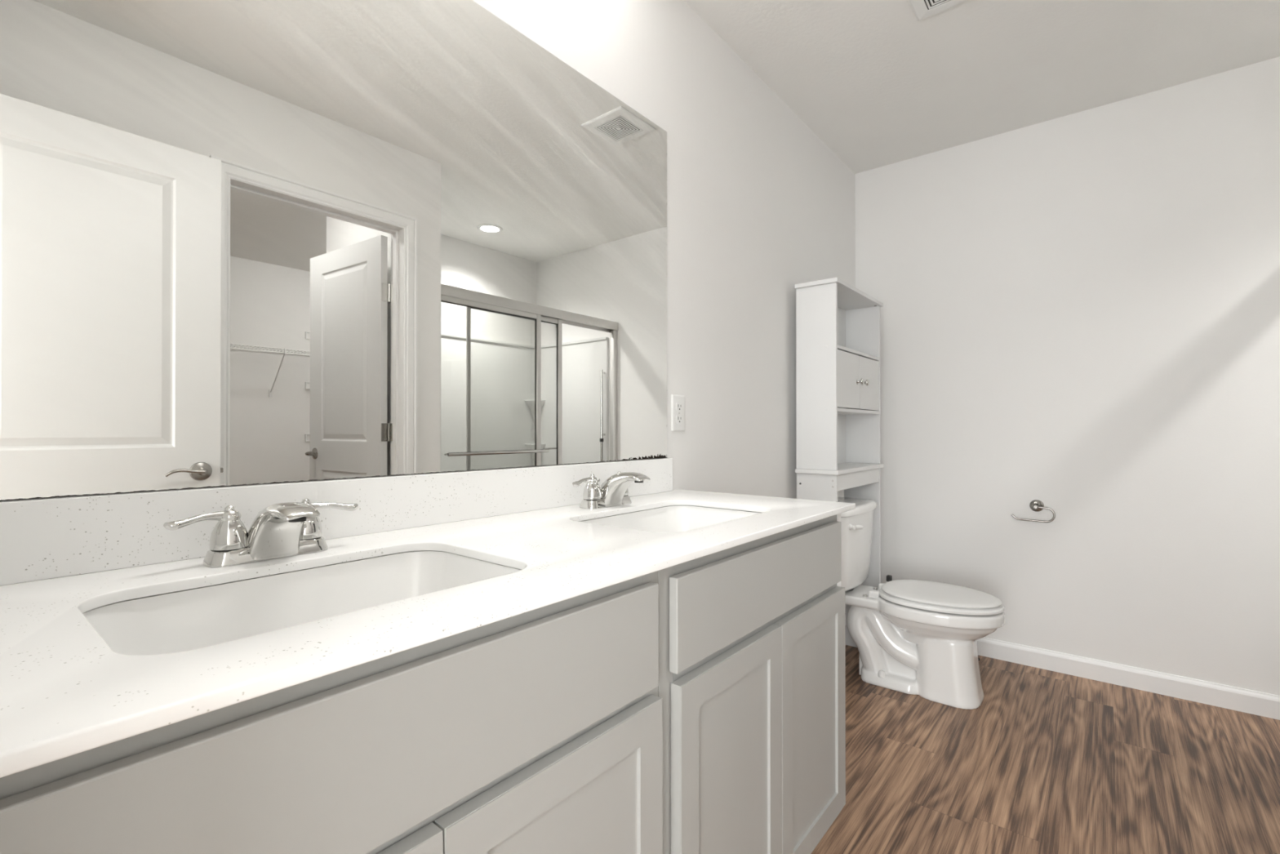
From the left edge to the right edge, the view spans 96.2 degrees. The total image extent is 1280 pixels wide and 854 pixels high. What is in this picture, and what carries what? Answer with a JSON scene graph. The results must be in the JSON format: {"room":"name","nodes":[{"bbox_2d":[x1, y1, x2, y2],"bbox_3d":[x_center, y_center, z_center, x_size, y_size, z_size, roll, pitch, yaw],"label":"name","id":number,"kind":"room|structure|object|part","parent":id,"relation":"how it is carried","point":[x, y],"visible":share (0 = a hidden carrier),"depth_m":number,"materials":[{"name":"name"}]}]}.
{"room":"bathroom","nodes":[
{"label":"bathroom","id":0,"kind":"room"},
{"bbox_2d":[0,0,855,501],"bbox_3d":[0.108,-0.147,1.891,0.120,2.440,3.430,0,0,39],"label":"wall","id":1,"kind":"structure","parent":0,"point":[759,206],"depth_m":2.02,"materials":[{"name":"paint"}]},
{"bbox_2d":[0,0,666,500],"bbox_3d":[-0.383,-0.407,1.188,0.006,0.997,1.472,0,0,39],"label":"wall mirror","id":2,"kind":"object","parent":1,"relation":"attached to","point":[242,242],"visible":1,"depth_m":0.97,"materials":[{"name":"white mirror"}]},
{"bbox_2d":[0,457,672,585],"bbox_3d":[-0.375,0.143,1.183,0.020,0.100,1.484,0,0,39],"label":"backsplash","id":3,"kind":"structure","parent":1,"relation":"attached to","point":[50,538],"depth_m":0.88,"materials":[{"name":"white stone"}]},
{"bbox_2d":[671,394,684,431],"bbox_3d":[0.121,-0.043,1.805,0.007,0.114,0.070,0,0,39],"label":"electrical outlet","id":4,"kind":"object","parent":1,"relation":"attached to","point":[677,402],"visible":1,"depth_m":1.80,"materials":[{"name":"white plastic"}]},
{"bbox_2d":[675,402,682,411],"bbox_3d":[0.123,-0.063,1.804,0.002,0.028,0.033,0,0,39],"label":"receptacle","id":5,"kind":"object","parent":4,"relation":"attached to","point":[678,405],"depth_m":1.80,"materials":[{"name":"white plastic"}]},
{"bbox_2d":[675,414,682,423],"bbox_3d":[0.123,-0.024,1.804,0.002,0.028,0.033,0,0,39],"label":"receptacle","id":6,"kind":"object","parent":4,"relation":"attached to","point":[678,417],"depth_m":1.80,"materials":[{"name":"white plastic"}]},
{"bbox_2d":[684,0,1279,173],"bbox_3d":[1.301,-1.427,-0.180,4.590,0.100,5.150,0,0,39],"label":"ceiling","id":7,"kind":"structure","parent":0,"point":[880,86],"depth_m":2.13,"materials":[{"name":"paint"}]},
{"bbox_2d":[908,0,968,21],"bbox_3d":[0.950,-1.362,1.759,0.240,0.012,0.240,0,0,39],"label":"ceiling vent","id":8,"kind":"object","parent":7,"relation":"in","point":[922,9],"visible":1,"depth_m":1.85,"materials":[{"name":"white plastic"}]},
{"bbox_2d":[811,644,1279,853],"bbox_3d":[1.301,1.123,-0.192,4.590,0.120,5.150,0,0,39],"label":"floor","id":9,"kind":"structure","parent":0,"point":[1048,762],"depth_m":1.78,"materials":[{"name":"brown wood"}]},
{"bbox_2d":[0,570,662,853],"bbox_3d":[-0.402,0.636,0.731,0.544,0.863,0.750,0,0,39],"label":"vanity cabinet","id":10,"kind":"object","parent":9,"relation":"on","point":[540,731],"visible":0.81,"depth_m":0.55,"materials":[{"name":"grey paint"}]},
{"bbox_3d":[-0.311,0.661,0.428,0.020,0.535,0.357,0,0,39],"label":"cabinet door","id":11,"kind":"part","parent":10,"relation":"part of","materials":[{"name":"grey paint"}]},
{"bbox_2d":[0,488,855,777],"bbox_3d":[-0.151,0.199,1.036,0.553,0.014,1.539,0,0,39],"label":"countertop","id":12,"kind":"structure","parent":10,"relation":"on","point":[64,692],"depth_m":0.59,"materials":[{"name":"white stone"}]},
{"bbox_2d":[163,498,358,567],"bbox_3d":[-0.538,0.148,0.838,0.184,0.085,0.183,0,0,-7],"label":"bathroom faucet","id":13,"kind":"object","parent":12,"relation":"on","point":[285,529],"visible":1,"depth_m":0.80,"materials":[{"name":"silver metal"}]},
{"bbox_3d":[-0.598,0.126,0.776,0.017,0.018,0.073,0,0,28],"label":"lever","id":14,"kind":"part","parent":13,"relation":"part of","materials":[{"name":"silver metal"}]},
{"bbox_3d":[-0.578,0.140,0.810,0.045,0.059,0.045,0,0,39],"label":"handle","id":15,"kind":"part","parent":13,"relation":"part of","materials":[{"name":"silver metal"}]},
{"bbox_3d":[-0.547,0.180,0.848,0.054,0.021,0.156,0,0,39],"label":"plate","id":16,"kind":"part","parent":13,"relation":"part of","materials":[{"name":"silver metal"}]},
{"bbox_3d":[-0.509,0.147,0.817,0.150,0.083,0.068,0,0,39],"label":"spout","id":17,"kind":"part","parent":13,"relation":"part of","materials":[{"name":"silver metal"}]},
{"bbox_3d":[-0.516,0.140,0.886,0.045,0.059,0.045,0,0,39],"label":"handle","id":18,"kind":"part","parent":13,"relation":"part of","materials":[{"name":"silver metal"}]},
{"bbox_3d":[-0.487,0.127,0.913,0.073,0.018,0.017,0,0,-40],"label":"lever","id":19,"kind":"part","parent":13,"relation":"part of","materials":[{"name":"silver metal"}]},
{"bbox_2d":[82,550,521,655],"bbox_3d":[-0.384,0.281,0.716,0.352,0.150,0.494,0,0,39],"label":"undermount sink","id":20,"kind":"object","parent":12,"relation":"in","point":[196,618],"visible":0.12,"depth_m":0.79,"materials":[{"name":"white ceramic"}]},
{"bbox_2d":[572,471,650,508],"bbox_3d":[-0.074,0.150,1.410,0.184,0.085,0.183,0,0,-7],"label":"bathroom faucet","id":21,"kind":"object","parent":12,"relation":"on","point":[614,491],"visible":1,"depth_m":1.37,"materials":[{"name":"silver metal"}]},
{"bbox_3d":[-0.134,0.129,1.347,0.017,0.018,0.073,0,0,28],"label":"lever","id":22,"kind":"part","parent":21,"relation":"part of","materials":[{"name":"silver metal"}]},
{"bbox_3d":[-0.114,0.142,1.381,0.045,0.059,0.045,0,0,39],"label":"handle","id":23,"kind":"part","parent":21,"relation":"part of","materials":[{"name":"silver metal"}]},
{"bbox_3d":[-0.083,0.182,1.419,0.054,0.021,0.156,0,0,39],"label":"plate","id":24,"kind":"part","parent":21,"relation":"part of","materials":[{"name":"silver metal"}]},
{"bbox_3d":[-0.052,0.143,1.458,0.045,0.059,0.045,0,0,39],"label":"handle","id":25,"kind":"part","parent":21,"relation":"part of","materials":[{"name":"silver metal"}]},
{"bbox_3d":[-0.045,0.149,1.389,0.150,0.083,0.068,0,0,39],"label":"spout","id":26,"kind":"part","parent":21,"relation":"part of","materials":[{"name":"silver metal"}]},
{"bbox_2d":[579,505,760,532],"bbox_3d":[0.080,0.283,1.286,0.352,0.150,0.494,0,0,39],"label":"undermount sink","id":27,"kind":"object","parent":12,"relation":"in","point":[671,518],"visible":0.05,"depth_m":1.47,"materials":[{"name":"white ceramic"}]},
{"bbox_3d":[-0.086,0.662,0.705,0.020,0.535,0.355,0,0,39],"label":"cabinet door","id":28,"kind":"part","parent":10,"relation":"part of","materials":[{"name":"grey paint"}]},
{"bbox_2d":[657,513,845,853],"bbox_3d":[0.075,0.638,1.319,0.544,0.863,0.762,0,0,39],"label":"vanity cabinet","id":29,"kind":"object","parent":9,"relation":"on","point":[752,686],"visible":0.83,"depth_m":1.07,"materials":[{"name":"grey paint"}]},
{"bbox_3d":[0.166,0.663,1.015,0.020,0.535,0.350,0,0,39],"label":"cabinet door","id":30,"kind":"part","parent":29,"relation":"part of","materials":[{"name":"grey paint"}]},
{"bbox_3d":[0.270,0.304,1.148,0.016,0.146,0.696,0,0,39],"label":"false drawer","id":31,"kind":"part","parent":29,"relation":"part of","materials":[{"name":"grey paint"}]},
{"bbox_3d":[0.390,0.664,1.291,0.020,0.535,0.356,0,0,39],"label":"cabinet door","id":32,"kind":"part","parent":29,"relation":"part of","materials":[{"name":"grey paint"}]},
{"bbox_2d":[794,277,884,647],"bbox_3d":[0.915,0.239,2.576,0.198,1.672,0.608,0,0,39],"label":"shelf","id":33,"kind":"object","parent":9,"relation":"on","point":[837,323],"visible":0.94,"depth_m":2.41,"materials":[{"name":"white laminate"}]},
{"bbox_3d":[0.726,-0.203,2.367,0.170,0.754,0.014,0,0,39],"label":"panel","id":34,"kind":"part","parent":33,"relation":"part of","materials":[{"name":"white laminate"}]},
{"bbox_3d":[0.728,0.634,2.366,0.170,0.882,0.014,0,0,39],"label":"panel","id":35,"kind":"part","parent":33,"relation":"part of","materials":[{"name":"white laminate"}]},
{"bbox_3d":[0.909,-0.588,2.586,0.180,0.017,0.608,0,0,39],"label":"panel","id":36,"kind":"part","parent":33,"relation":"part of","materials":[{"name":"white laminate"}]},
{"bbox_3d":[0.845,-0.202,2.636,0.004,0.754,0.552,0,0,39],"label":"panel","id":37,"kind":"part","parent":33,"relation":"part of","materials":[{"name":"white laminate"}]},
{"bbox_3d":[0.844,0.946,2.631,0.014,0.060,0.546,0,0,39],"label":"rail","id":38,"kind":"part","parent":33,"relation":"part of","materials":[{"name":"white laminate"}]},
{"bbox_3d":[0.877,-0.197,2.432,0.013,0.234,0.272,0,0,39],"label":"cupboard door","id":39,"kind":"part","parent":33,"relation":"part of","materials":[{"name":"white laminate"}]},
{"bbox_3d":[0.958,-0.197,2.499,0.031,0.029,0.029,0,0,39],"label":"knob","id":40,"kind":"part","parent":33,"relation":"part of","materials":[{"name":"silver metal"}]},
{"bbox_3d":[1.081,0.636,2.801,0.170,0.882,0.014,0,0,39],"label":"panel","id":41,"kind":"part","parent":33,"relation":"part of","materials":[{"name":"white laminate"}]},
{"bbox_3d":[1.083,-0.201,2.807,0.170,0.754,0.014,0,0,39],"label":"panel","id":42,"kind":"part","parent":33,"relation":"part of","materials":[{"name":"white laminate"}]},
{"bbox_3d":[1.002,-0.197,2.553,0.031,0.029,0.029,0,0,39],"label":"knob","id":43,"kind":"part","parent":33,"relation":"part of","materials":[{"name":"silver metal"}]},
{"bbox_3d":[1.051,-0.196,2.646,0.013,0.234,0.272,0,0,39],"label":"cupboard door","id":44,"kind":"part","parent":33,"relation":"part of","materials":[{"name":"white laminate"}]},
{"bbox_2d":[837,497,1004,709],"bbox_3d":[1.112,0.705,2.424,0.726,0.739,0.428,0,0,39],"label":"toilet","id":45,"kind":"object","parent":9,"relation":"on","point":[913,637],"visible":0.88,"depth_m":2.31,"materials":[{"name":"white ceramic"}]},
{"bbox_3d":[0.889,0.420,2.413,0.020,0.026,0.026,0,0,39],"label":"flush lever mount","id":46,"kind":"part","parent":45,"relation":"part of","materials":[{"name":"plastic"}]},
{"bbox_3d":[0.910,0.540,2.589,0.205,0.327,0.406,0,0,39],"label":"tank","id":47,"kind":"part","parent":45,"relation":"part of","materials":[{"name":"white ceramic"}]},
{"bbox_3d":[0.914,0.356,2.586,0.216,0.039,0.428,0,0,39],"label":"tank lid","id":48,"kind":"part","parent":45,"relation":"part of","materials":[{"name":"white ceramic"}]},
{"bbox_3d":[0.923,0.422,2.428,0.067,0.025,0.014,0,0,-43],"label":"flush lever","id":49,"kind":"part","parent":45,"relation":"part of","materials":[{"name":"plastic"}]},
{"bbox_3d":[1.122,0.893,2.415,0.699,0.364,0.358,0,0,39],"label":"bowl","id":50,"kind":"part","parent":45,"relation":"part of","materials":[{"name":"white ceramic"}]},
{"bbox_3d":[1.217,0.698,2.339,0.453,0.019,0.356,0,0,39],"label":"seat","id":51,"kind":"part","parent":45,"relation":"part of","materials":[{"name":"plastic"}]},
{"bbox_3d":[1.218,0.677,2.338,0.435,0.020,0.342,0,0,39],"label":"lid","id":52,"kind":"part","parent":45,"relation":"part of","materials":[{"name":"plastic"}]},
{"bbox_2d":[855,56,1279,695],"bbox_3d":[2.255,-0.146,2.279,2.724,2.440,0.120,0,0,39],"label":"wall","id":53,"kind":"structure","parent":0,"point":[1080,312],"depth_m":2.45,"materials":[{"name":"paint"}]},
{"bbox_2d":[1010,499,1055,522],"bbox_3d":[1.756,0.373,2.568,0.165,0.093,0.056,0,0,39],"label":"toilet paper holder","id":54,"kind":"object","parent":53,"relation":"attached to","point":[1036,505],"visible":1,"depth_m":2.56,"materials":[{"name":"silver metal"}]},
{"bbox_3d":[1.765,0.353,2.561,0.054,0.054,0.056,0,0,39],"label":"wall plate","id":55,"kind":"part","parent":54,"relation":"part of","materials":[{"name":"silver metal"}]},
{"bbox_2d":[977,636,1279,719],"bbox_3d":[1.809,1.033,2.550,1.683,0.085,0.013,0,0,39],"label":"baseboard","id":56,"kind":"structure","parent":53,"relation":"attached to","point":[1238,699],"depth_m":2.35,"materials":[{"name":"white paint"}]}
]}

